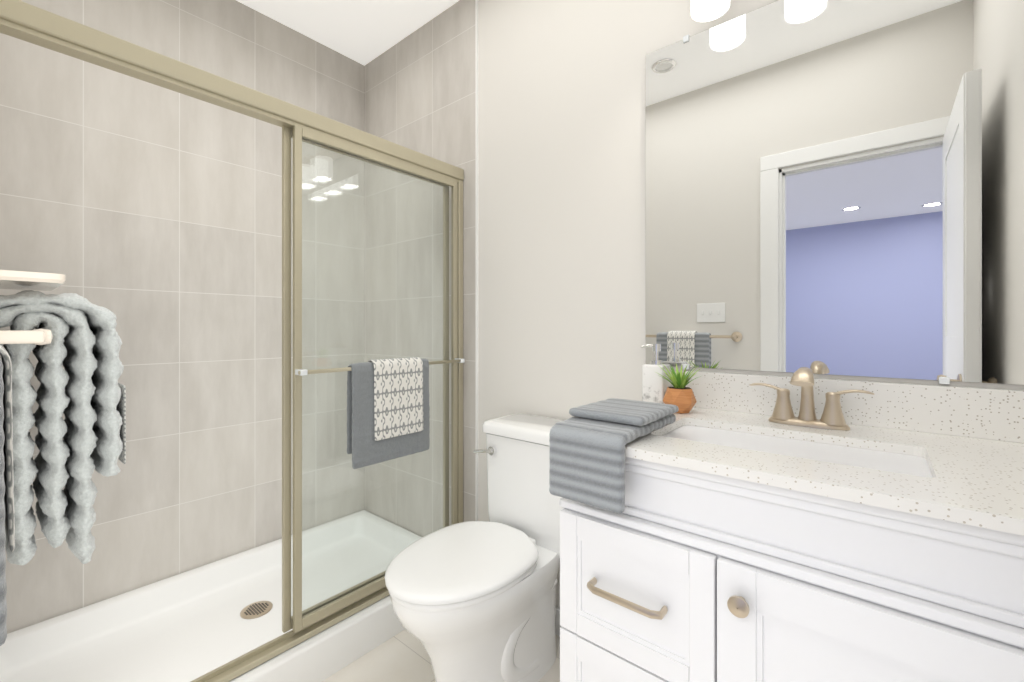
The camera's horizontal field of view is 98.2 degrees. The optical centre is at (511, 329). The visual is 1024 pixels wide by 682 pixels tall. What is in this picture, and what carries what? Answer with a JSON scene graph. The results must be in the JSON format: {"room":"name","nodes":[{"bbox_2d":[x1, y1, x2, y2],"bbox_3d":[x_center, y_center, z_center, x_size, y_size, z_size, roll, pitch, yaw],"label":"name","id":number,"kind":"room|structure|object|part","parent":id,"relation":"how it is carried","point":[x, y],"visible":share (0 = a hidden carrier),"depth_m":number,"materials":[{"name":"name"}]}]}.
{"room":"bathroom","nodes":[
{"label":"bathroom","id":0,"kind":"room"},
{"bbox_2d":[0,0,363,633],"bbox_3d":[-1.338,-0.170,1.986,0.100,2.640,1.670,0,0,40],"label":"wall","id":1,"kind":"structure","parent":0,"point":[148,215],"depth_m":1.86,"materials":[{"name":"tile"}]},
{"bbox_2d":[236,0,458,65],"bbox_3d":[-0.318,-1.540,1.132,2.760,0.100,1.670,0,0,40],"label":"ceiling","id":2,"kind":"structure","parent":0,"point":[364,32],"depth_m":2.13,"materials":[{"name":"white paint"}]},
{"bbox_2d":[322,629,559,681],"bbox_3d":[-0.318,1.200,1.132,2.760,0.100,1.670,0,0,40],"label":"floor","id":3,"kind":"structure","parent":0,"point":[402,656],"depth_m":1.52,"materials":[{"name":"tile"}]},
{"bbox_2d":[0,510,421,681],"bbox_3d":[-0.975,1.083,1.682,0.843,0.135,1.446,0,0,40],"label":"shower base","id":4,"kind":"object","parent":3,"relation":"on","point":[191,625],"visible":0.85,"depth_m":1.62,"materials":[{"name":"white plastic"}]},
{"bbox_2d":[0,0,463,681],"bbox_3d":[-0.701,0.148,1.453,0.060,1.730,1.446,0,0,40],"label":"shower door","id":5,"kind":"structure","parent":4,"relation":"on","point":[38,26],"depth_m":1.46,"materials":[{"name":"beige"}]},
{"bbox_3d":[-0.511,0.161,1.702,0.016,1.633,0.709,0,0,40],"label":"panel frame","id":6,"kind":"part","parent":5,"relation":"part of","materials":[{"name":"beige"}]},
{"label":"panel glass","id":7,"kind":"part","parent":5,"relation":"part of","materials":[{"name":"clear glass"}]},
{"bbox_3d":[-0.475,0.161,1.702,0.016,1.633,0.712,0,0,40],"label":"panel frame","id":8,"kind":"part","parent":5,"relation":"part of","materials":[{"name":"beige"}]},
{"label":"panel glass","id":9,"kind":"part","parent":5,"relation":"part of","materials":[{"name":"clear glass"}]},
{"bbox_2d":[295,358,464,375],"bbox_3d":[-0.452,0.138,1.683,0.042,0.018,0.716,0,0,40],"label":"door towel bar","id":10,"kind":"object","parent":5,"relation":"attached to","point":[301,372],"visible":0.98,"depth_m":1.49,"materials":[{"name":"beige"}]},
{"bbox_2d":[347,358,429,468],"bbox_3d":[-0.453,0.300,1.663,0.052,0.367,0.340,0,0,40],"label":"towel","id":11,"kind":"object","parent":10,"relation":"hanging from","point":[364,448],"visible":0.65,"depth_m":1.57,"materials":[{"name":"grey fabric"}]},
{"bbox_2d":[368,357,422,440],"bbox_3d":[-0.440,0.254,1.678,0.064,0.289,0.218,0,0,40],"label":"towel","id":12,"kind":"object","parent":10,"relation":"hanging from","point":[398,396],"visible":0.96,"depth_m":1.65,"materials":[{"name":"white fabric"}]},
{"bbox_2d":[385,413,564,681],"bbox_3d":[-0.059,0.743,1.401,0.444,0.814,0.694,0,0,40],"label":"toilet","id":13,"kind":"object","parent":3,"relation":"on","point":[473,601],"visible":0.92,"depth_m":1.35,"materials":[{"name":"white ceramic"}]},
{"bbox_3d":[-0.152,0.698,1.338,0.382,0.045,0.478,0,0,40],"label":"seat","id":14,"kind":"part","parent":13,"relation":"part of","materials":[{"name":"white plastic"}]},
{"bbox_3d":[0.095,0.538,1.574,0.430,0.405,0.230,0,0,40],"label":"tank","id":15,"kind":"part","parent":13,"relation":"part of","materials":[{"name":"white ceramic"}]},
{"bbox_2d":[559,367,1023,681],"bbox_3d":[0.601,0.620,0.925,0.876,1.060,0.604,0,0,40],"label":"bathroom vanity","id":16,"kind":"object","parent":3,"relation":"on","point":[802,524],"visible":0.92,"depth_m":0.78,"materials":[{"name":"white wood"}]},
{"bbox_2d":[549,398,678,513],"bbox_3d":[0.246,0.272,1.028,0.187,0.182,0.306,0,0,40],"label":"towel","id":17,"kind":"object","parent":16,"relation":"on","point":[589,442],"visible":1,"depth_m":0.93,"materials":[{"name":"grey fabric"}]},
{"bbox_2d":[640,344,670,403],"bbox_3d":[0.436,0.140,1.347,0.070,0.189,0.070,0,0,40],"label":"soap dispenser","id":18,"kind":"object","parent":16,"relation":"on","point":[655,385],"visible":0.85,"depth_m":1.32,"materials":[{"name":"ceramic"}]},
{"bbox_2d":[658,364,700,413],"bbox_3d":[0.466,0.166,1.256,0.141,0.137,0.129,0,0,40],"label":"potted plant","id":19,"kind":"object","parent":16,"relation":"on","point":[680,395],"visible":0.98,"depth_m":1.24,"materials":[{"name":"orange ceramic"}]},
{"bbox_2d":[749,367,874,430],"bbox_3d":[0.702,0.162,1.061,0.255,0.145,0.132,0,0,40],"label":"faucet","id":20,"kind":"object","parent":16,"relation":"on","point":[782,418],"depth_m":1.07,"materials":[{"name":"gold metal"}]},
{"bbox_2d":[364,0,1023,607],"bbox_3d":[0.221,-0.170,1.698,2.660,2.640,0.111,0,0,40],"label":"wall","id":21,"kind":"structure","parent":0,"point":[528,116],"depth_m":1.80,"materials":[{"name":"white paint"}]},
{"bbox_2d":[555,606,560,635],"bbox_3d":[0.150,1.100,1.691,0.780,0.100,0.014,0,0,40],"label":"baseboard","id":22,"kind":"structure","parent":21,"relation":"attached to","point":[557,621],"depth_m":1.65,"materials":[{"name":"white"}]},
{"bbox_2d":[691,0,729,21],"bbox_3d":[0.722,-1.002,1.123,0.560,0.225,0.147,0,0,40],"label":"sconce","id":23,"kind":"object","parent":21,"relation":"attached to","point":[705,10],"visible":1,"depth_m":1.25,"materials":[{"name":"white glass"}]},
{"bbox_2d":[646,0,1023,384],"bbox_3d":[0.783,-0.390,1.161,0.901,1.027,0.010,0,0,40],"label":"mirror","id":24,"kind":"object","parent":21,"relation":"attached to","point":[834,187],"visible":1,"depth_m":1.12,"materials":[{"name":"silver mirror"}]},
{"bbox_3d":[-0.779,-0.170,0.502,2.660,2.640,0.111,0,0,40],"label":"wall","id":25,"kind":"structure","parent":0,"visible":0},
{"bbox_2d":[0,345,14,645],"bbox_3d":[-0.751,0.193,0.602,0.665,0.364,0.098,0,0,40],"label":"towel","id":26,"kind":"object","parent":25,"relation":"attached to","point":[6,478],"visible":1,"depth_m":0.58,"materials":[{"name":"grey fabric"}]},
{"bbox_2d":[0,270,125,565],"bbox_3d":[-1.324,0.245,1.238,0.560,0.759,0.330,0,0,40],"label":"towel","id":27,"kind":"object","parent":25,"relation":"attached to","point":[76,336],"visible":0.96,"depth_m":1.17,"materials":[{"name":"grey fabric"}]}
]}

